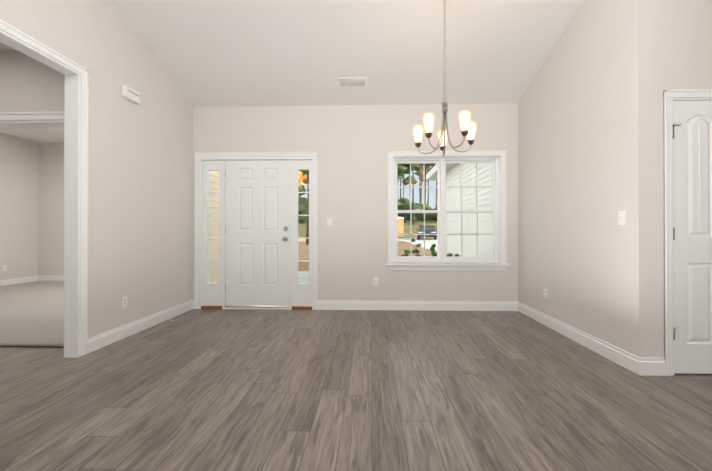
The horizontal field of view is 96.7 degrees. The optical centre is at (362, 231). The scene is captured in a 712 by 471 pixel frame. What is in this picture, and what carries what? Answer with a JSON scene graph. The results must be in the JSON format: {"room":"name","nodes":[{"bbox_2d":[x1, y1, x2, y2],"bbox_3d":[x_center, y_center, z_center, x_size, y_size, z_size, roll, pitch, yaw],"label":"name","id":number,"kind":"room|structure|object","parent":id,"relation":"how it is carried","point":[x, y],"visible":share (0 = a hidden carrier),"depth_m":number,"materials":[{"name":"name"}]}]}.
{"room":"empty living room","nodes":[
{"label":"empty living room","id":0,"kind":"room"},
{"bbox_2d":[0,42,17,50],"bbox_3d":[-4.987,-1.784,1.854,4.846,0.200,2.251,0,0,2],"label":"ceiling","id":1,"kind":"structure","parent":0,"point":[4,47],"depth_m":2.90,"materials":[{"name":"white paint"}]},
{"bbox_2d":[0,133,39,279],"bbox_3d":[-7.275,-0.373,5.002,0.160,3.700,3.930,0,0,2],"label":"wall","id":2,"kind":"structure","parent":0,"point":[31,208],"depth_m":6.60,"materials":[{"name":"white paint"}]},
{"bbox_2d":[2,265,6,270],"bbox_3d":[-7.155,0.722,6.330,0.008,0.115,0.070,0,0,2],"label":"outlet","id":3,"kind":"object","parent":2,"relation":"attached to","point":[4,267],"visible":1,"depth_m":6.33,"materials":[{"name":"white plastic"}]},
{"bbox_2d":[0,276,35,285],"bbox_3d":[-7.187,1.012,5.040,0.014,0.130,3.780,0,0,2],"label":"baseboard","id":4,"kind":"structure","parent":2,"relation":"attached to","point":[31,278],"depth_m":6.55,"materials":[{"name":"white wood"}]},
{"bbox_2d":[0,281,63,343],"bbox_3d":[-4.916,1.171,5.047,4.875,0.212,4.040,0,0,2],"label":"floor","id":5,"kind":"structure","parent":0,"point":[32,312],"depth_m":4.12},
{"bbox_2d":[0,127,63,142],"bbox_3d":[-4.917,-2.098,5.088,4.870,0.250,3.981,0,0,2],"label":"ceiling","id":6,"kind":"structure","parent":0,"point":[45,134],"depth_m":6.32,"materials":[{"name":"white paint"}]},
{"bbox_2d":[0,51,64,120],"bbox_3d":[-5.015,-0.530,3.035,4.965,3.200,0.120,0,0,2],"label":"wall","id":7,"kind":"structure","parent":0,"point":[28,84],"depth_m":2.92,"materials":[{"name":"white paint"}]},
{"bbox_2d":[36,143,63,275],"bbox_3d":[-4.866,-0.366,6.992,4.870,3.700,0.160,0,0,2],"label":"wall","id":8,"kind":"structure","parent":0,"point":[50,259],"depth_m":6.97,"materials":[{"name":"white paint"}]},
{"bbox_2d":[36,275,63,280],"bbox_3d":[-4.868,1.019,6.900,4.550,0.130,0.014,0,0,2],"label":"baseboard","id":9,"kind":"structure","parent":8,"relation":"attached to","point":[39,277],"depth_m":6.95,"materials":[{"name":"white wood"}]},
{"bbox_2d":[0,0,192,337],"bbox_3d":[-2.585,-1.295,-1.125,0.120,4.700,11.130,0,0,2],"label":"wall","id":10,"kind":"structure","parent":0,"point":[140,206],"depth_m":3.23,"materials":[{"name":"white paint"}]},
{"bbox_2d":[0,19,88,357],"bbox_3d":[-2.501,-0.179,1.935,0.153,2.491,1.682,0,0,2],"label":"door frame","id":11,"kind":"structure","parent":10,"relation":"attached to","point":[72,119],"depth_m":2.70,"materials":[{"name":"white wood"}]},
{"bbox_2d":[122,296,126,307],"bbox_3d":[-2.403,0.706,3.200,0.008,0.115,0.070,0,0,2],"label":"electrical outlet","id":12,"kind":"object","parent":10,"relation":"attached to","point":[124,301],"visible":1,"depth_m":3.19,"materials":[{"name":"white plastic"}]},
{"bbox_2d":[122,85,139,103],"bbox_3d":[-2.382,-1.419,3.267,0.047,0.120,0.200,0,0,2],"label":"door chime","id":13,"kind":"object","parent":10,"relation":"attached to","point":[130,94],"visible":1,"depth_m":3.24,"materials":[{"name":"white plastic"}]},
{"bbox_2d":[88,300,194,353],"bbox_3d":[-2.389,1.007,3.600,0.015,0.130,1.658,0,0,2],"label":"baseboard","id":14,"kind":"structure","parent":10,"relation":"attached to","point":[99,341],"depth_m":3.34,"materials":[{"name":"white wood"}]},
{"bbox_2d":[209,171,218,282],"bbox_3d":[-2.427,-0.420,5.803,0.090,3.600,2.415,0,0,2],"label":"wall","id":15,"kind":"structure","parent":0,"point":[213,220],"depth_m":5.25,"materials":[{"name":"beige"}]},
{"bbox_2d":[109,0,583,106],"bbox_3d":[0.590,-2.514,-1.266,6.475,2.142,11.410,0,0,2],"label":"ceiling","id":16,"kind":"structure","parent":0,"point":[215,53],"depth_m":3.48,"materials":[{"name":"white paint"}]},
{"bbox_2d":[338,77,366,87],"bbox_3d":[-0.121,-1.877,3.976,0.360,0.056,0.163,0,0,2],"label":"ceiling vent","id":17,"kind":"object","parent":16,"relation":"in","point":[352,82],"visible":1,"depth_m":3.96,"materials":[{"name":"white plastic"}]},
{"bbox_2d":[412,0,476,156],"bbox_3d":[0.774,-1.456,2.934,0.591,1.534,0.591,0,0,2],"label":"chandelier","id":18,"kind":"object","parent":16,"relation":"hanging from","point":[468,128],"visible":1,"depth_m":2.91,"materials":[{"name":"white glass"}]},
{"bbox_2d":[193,103,517,300],"bbox_3d":[-0.123,-0.200,4.452,4.740,3.350,0.160,0,0,2],"label":"wall","id":19,"kind":"structure","parent":0,"point":[352,145],"depth_m":4.37,"materials":[{"name":"white paint"}]},
{"bbox_2d":[203,160,222,305],"bbox_3d":[-2.102,0.015,4.478,0.298,2.050,0.052,0,0,2],"label":"sidelight window","id":20,"kind":"structure","parent":19,"relation":"in","point":[212,294],"depth_m":4.46,"materials":[{"name":"white paint"}]},
{"bbox_2d":[195,152,317,309],"bbox_3d":[-1.472,-0.007,4.505,1.722,2.205,0.226,0,0,2],"label":"door frame","id":21,"kind":"structure","parent":19,"relation":"attached to","point":[224,305],"depth_m":4.41,"materials":[{"name":"white wood"}]},
{"bbox_2d":[225,160,289,305],"bbox_3d":[-1.472,0.010,4.426,0.927,2.040,0.121,0,0,2],"label":"front door","id":22,"kind":"structure","parent":19,"relation":"in","point":[257,230],"depth_m":4.44,"materials":[{"name":"white paint"}]},
{"bbox_2d":[292,160,311,305],"bbox_3d":[-0.837,0.015,4.444,0.283,2.050,0.052,0,0,2],"label":"sidelight window","id":23,"kind":"structure","parent":19,"relation":"in","point":[301,294],"depth_m":4.42,"materials":[{"name":"white paint"}]},
{"bbox_2d":[327,218,331,225],"bbox_3d":[-0.450,-0.140,4.372,0.070,0.115,0.018,0,0,2],"label":"light switch","id":24,"kind":"object","parent":19,"relation":"attached to","point":[329,221],"visible":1,"depth_m":4.37,"materials":[{"name":"white plastic"}]},
{"bbox_2d":[373,278,377,285],"bbox_3d":[0.185,0.685,4.356,0.070,0.115,0.008,0,0,2],"label":"electrical outlet","id":25,"kind":"object","parent":19,"relation":"attached to","point":[375,281],"visible":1,"depth_m":4.35,"materials":[{"name":"white plastic"}]},
{"bbox_2d":[318,300,515,310],"bbox_3d":[0.756,1.010,4.337,2.738,0.130,0.014,0,0,2],"label":"baseboard","id":26,"kind":"structure","parent":19,"relation":"attached to","point":[322,304],"depth_m":4.33,"materials":[{"name":"white wood"}]},
{"bbox_2d":[393,157,498,262],"bbox_3d":[1.160,-0.305,4.445,1.461,1.466,0.085,0,0,2],"label":"window","id":27,"kind":"structure","parent":19,"relation":"in","point":[442,212],"depth_m":4.43,"materials":[{"name":"white plastic"}]},
{"bbox_2d":[386,150,509,270],"bbox_3d":[1.157,-0.292,4.345,1.666,1.637,0.123,0,0,2],"label":"window frame","id":28,"kind":"structure","parent":19,"relation":"attached to","point":[501,154],"depth_m":4.32,"materials":[{"name":"white wood"}]},
{"bbox_2d":[0,309,711,470],"bbox_3d":[-1.831,1.155,-1.174,11.320,0.200,11.490,0,0,2],"label":"floor","id":29,"kind":"structure","parent":0,"point":[283,390],"depth_m":2.00,"materials":[{"name":"laminate"}]},
{"bbox_2d":[0,344,63,347],"bbox_3d":[-3.089,1.063,2.962,0.864,0.014,0.050,0,0,2],"label":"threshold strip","id":30,"kind":"structure","parent":29,"relation":"on","point":[1,345],"depth_m":2.94,"materials":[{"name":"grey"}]},
{"bbox_2d":[518,0,625,350],"bbox_3d":[2.160,-1.279,3.403,0.120,4.700,1.820,0,0,2],"label":"wall","id":31,"kind":"structure","parent":0,"point":[571,174],"depth_m":3.06,"materials":[{"name":"white paint"}]},
{"bbox_2d":[543,288,546,298],"bbox_3d":[2.102,0.702,3.638,0.008,0.115,0.070,0,0,2],"label":"electrical outlet","id":32,"kind":"object","parent":31,"relation":"attached to","point":[544,292],"visible":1,"depth_m":3.63,"materials":[{"name":"white plastic"}]},
{"bbox_2d":[516,301,643,375],"bbox_3d":[2.090,1.006,3.315,0.014,0.130,1.924,0,0,2],"label":"baseboard","id":33,"kind":"structure","parent":31,"relation":"attached to","point":[642,366],"depth_m":2.89,"materials":[{"name":"white wood"}]},
{"bbox_2d":[618,211,625,224],"bbox_3d":[2.067,-0.112,2.526,0.018,0.115,0.070,0,0,2],"label":"light switch","id":34,"kind":"object","parent":31,"relation":"attached to","point":[621,217],"visible":1,"depth_m":2.52,"materials":[{"name":"white plastic"}]},
{"bbox_2d":[625,0,711,357],"bbox_3d":[2.940,-1.282,2.412,1.735,4.700,0.120,0,0,2],"label":"wall","id":35,"kind":"structure","parent":0,"point":[668,44],"depth_m":2.35,"materials":[{"name":"white paint"}]},
{"bbox_2d":[663,89,711,375],"bbox_3d":[2.525,0.005,2.411,0.538,2.127,0.138,0,0,2],"label":"door frame","id":36,"kind":"structure","parent":35,"relation":"attached to","point":[669,95],"depth_m":2.35,"materials":[{"name":"white wood"}]},
{"bbox_2d":[673,100,711,373],"bbox_3d":[2.518,0.036,2.343,0.399,2.039,0.115,0,0,2],"label":"closet door","id":37,"kind":"structure","parent":35,"relation":"in","point":[692,230],"depth_m":2.37,"materials":[{"name":"white paint"}]},
{"label":"outside","id":38,"kind":"structure","parent":0,"visible":0},
{"bbox_2d":[298,220,436,270],"bbox_3d":[1.529,-0.371,62.164,240.000,3.900,115.310,0,0,2],"label":"ground","id":39,"kind":"structure","parent":38,"point":[305,251],"depth_m":24.00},
{"bbox_2d":[298,171,308,189],"bbox_3d":[-2.414,-3.984,17.765,5.410,10.344,5.302,0,0,2],"label":"tree","id":40,"kind":"object","parent":39,"relation":"on","point":[300,174],"depth_m":16.41,"materials":[{"name":"orange plant"}]},
{"bbox_2d":[298,170,308,244],"bbox_3d":[-3.671,-4.909,23.598,6.417,11.927,5.315,0,0,2],"label":"tree","id":41,"kind":"object","parent":39,"relation":"on","point":[301,188],"depth_m":23.84,"materials":[{"name":"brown plant"}]},
{"bbox_2d":[302,174,307,186],"bbox_3d":[-5.305,-6.081,33.517,4.959,13.894,5.986,0,0,2],"label":"tree","id":42,"kind":"object","parent":39,"relation":"on","point":[305,179],"depth_m":34.02,"materials":[{"name":"orange plant"}]},
{"bbox_2d":[298,238,436,282],"bbox_3d":[0.396,1.072,20.424,160.000,0.919,31.810,0,0,2],"label":"ground","id":43,"kind":"structure","parent":39,"relation":"on","point":[429,242],"depth_m":23.49,"materials":[{"name":"white concrete"}]},
{"bbox_2d":[416,225,436,238],"bbox_3d":[6.676,0.018,32.643,2.180,1.428,4.750,0,0,12],"label":"car","id":44,"kind":"object","parent":43,"relation":"on","point":[427,231],"depth_m":31.02,"materials":[{"name":"black paint"}]},
{"bbox_2d":[298,197,436,223],"bbox_3d":[1.447,-2.960,48.306,94.321,5.062,10.072,0,0,2],"label":"bushes","id":45,"kind":"object","parent":39,"relation":"on","point":[399,206],"depth_m":45.56,"materials":[{"name":"green plant"}]},
{"bbox_2d":[398,216,403,236],"bbox_3d":[4.206,-0.609,37.338,1.360,2.400,1.360,0,0,2],"label":"shed","id":46,"kind":"object","parent":39,"relation":"on","point":[400,227],"depth_m":36.72,"materials":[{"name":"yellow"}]},
{"bbox_2d":[402,249,409,255],"bbox_3d":[0.783,0.853,6.471,0.486,1.026,0.440,0,0,2],"label":"shrub","id":47,"kind":"object","parent":39,"relation":"on","point":[406,253],"depth_m":6.29,"materials":[{"name":"green plant"}]},
{"bbox_2d":[397,164,418,198],"bbox_3d":[6.540,-9.190,49.282,5.320,15.003,6.716,0,0,2],"label":"tree","id":48,"kind":"object","parent":39,"relation":"on","point":[402,171],"depth_m":49.70,"materials":[{"name":"green plant"}]},
{"bbox_2d":[412,164,413,224],"bbox_3d":[7.094,-9.772,44.024,4.246,17.680,4.600,0,0,2],"label":"tree","id":49,"kind":"object","parent":39,"relation":"on","point":[412,197],"depth_m":43.71,"materials":[{"name":"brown plant"}]},
{"bbox_2d":[414,165,421,203],"bbox_3d":[15.601,-14.204,81.369,5.271,24.736,4.296,0,0,2],"label":"tree","id":50,"kind":"object","parent":39,"relation":"on","point":[417,173],"depth_m":81.49,"materials":[{"name":"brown plant"}]},
{"bbox_2d":[412,238,436,255],"bbox_3d":[1.190,0.745,5.904,0.621,1.262,0.225,0,0,32],"label":"shrub","id":51,"kind":"object","parent":39,"relation":"on","point":[417,251],"depth_m":5.94,"materials":[{"name":"green plant"}]},
{"bbox_2d":[420,165,429,204],"bbox_3d":[13.225,-12.540,61.351,5.009,21.594,7.124,0,0,2],"label":"tree","id":52,"kind":"object","parent":39,"relation":"on","point":[426,180],"depth_m":61.32,"materials":[{"name":"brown plant"}]},
{"bbox_2d":[425,164,426,202],"bbox_3d":[9.231,-11.656,47.099,6.144,19.955,3.734,0,0,2],"label":"tree","id":53,"kind":"object","parent":39,"relation":"on","point":[425,181],"depth_m":47.51,"materials":[{"name":"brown plant"}]},
{"bbox_2d":[419,164,432,203],"bbox_3d":[10.639,-11.062,57.188,5.220,18.675,5.862,0,0,2],"label":"tree","id":54,"kind":"object","parent":39,"relation":"on","point":[419,186],"depth_m":57.67,"materials":[{"name":"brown plant"}]},
{"bbox_2d":[426,163,492,256],"bbox_3d":[5.683,-1.165,7.364,7.320,5.300,5.970,0,0,2],"label":"wall","id":55,"kind":"structure","parent":39,"relation":"on","point":[470,193],"depth_m":6.96,"materials":[{"name":"white"}]}
]}

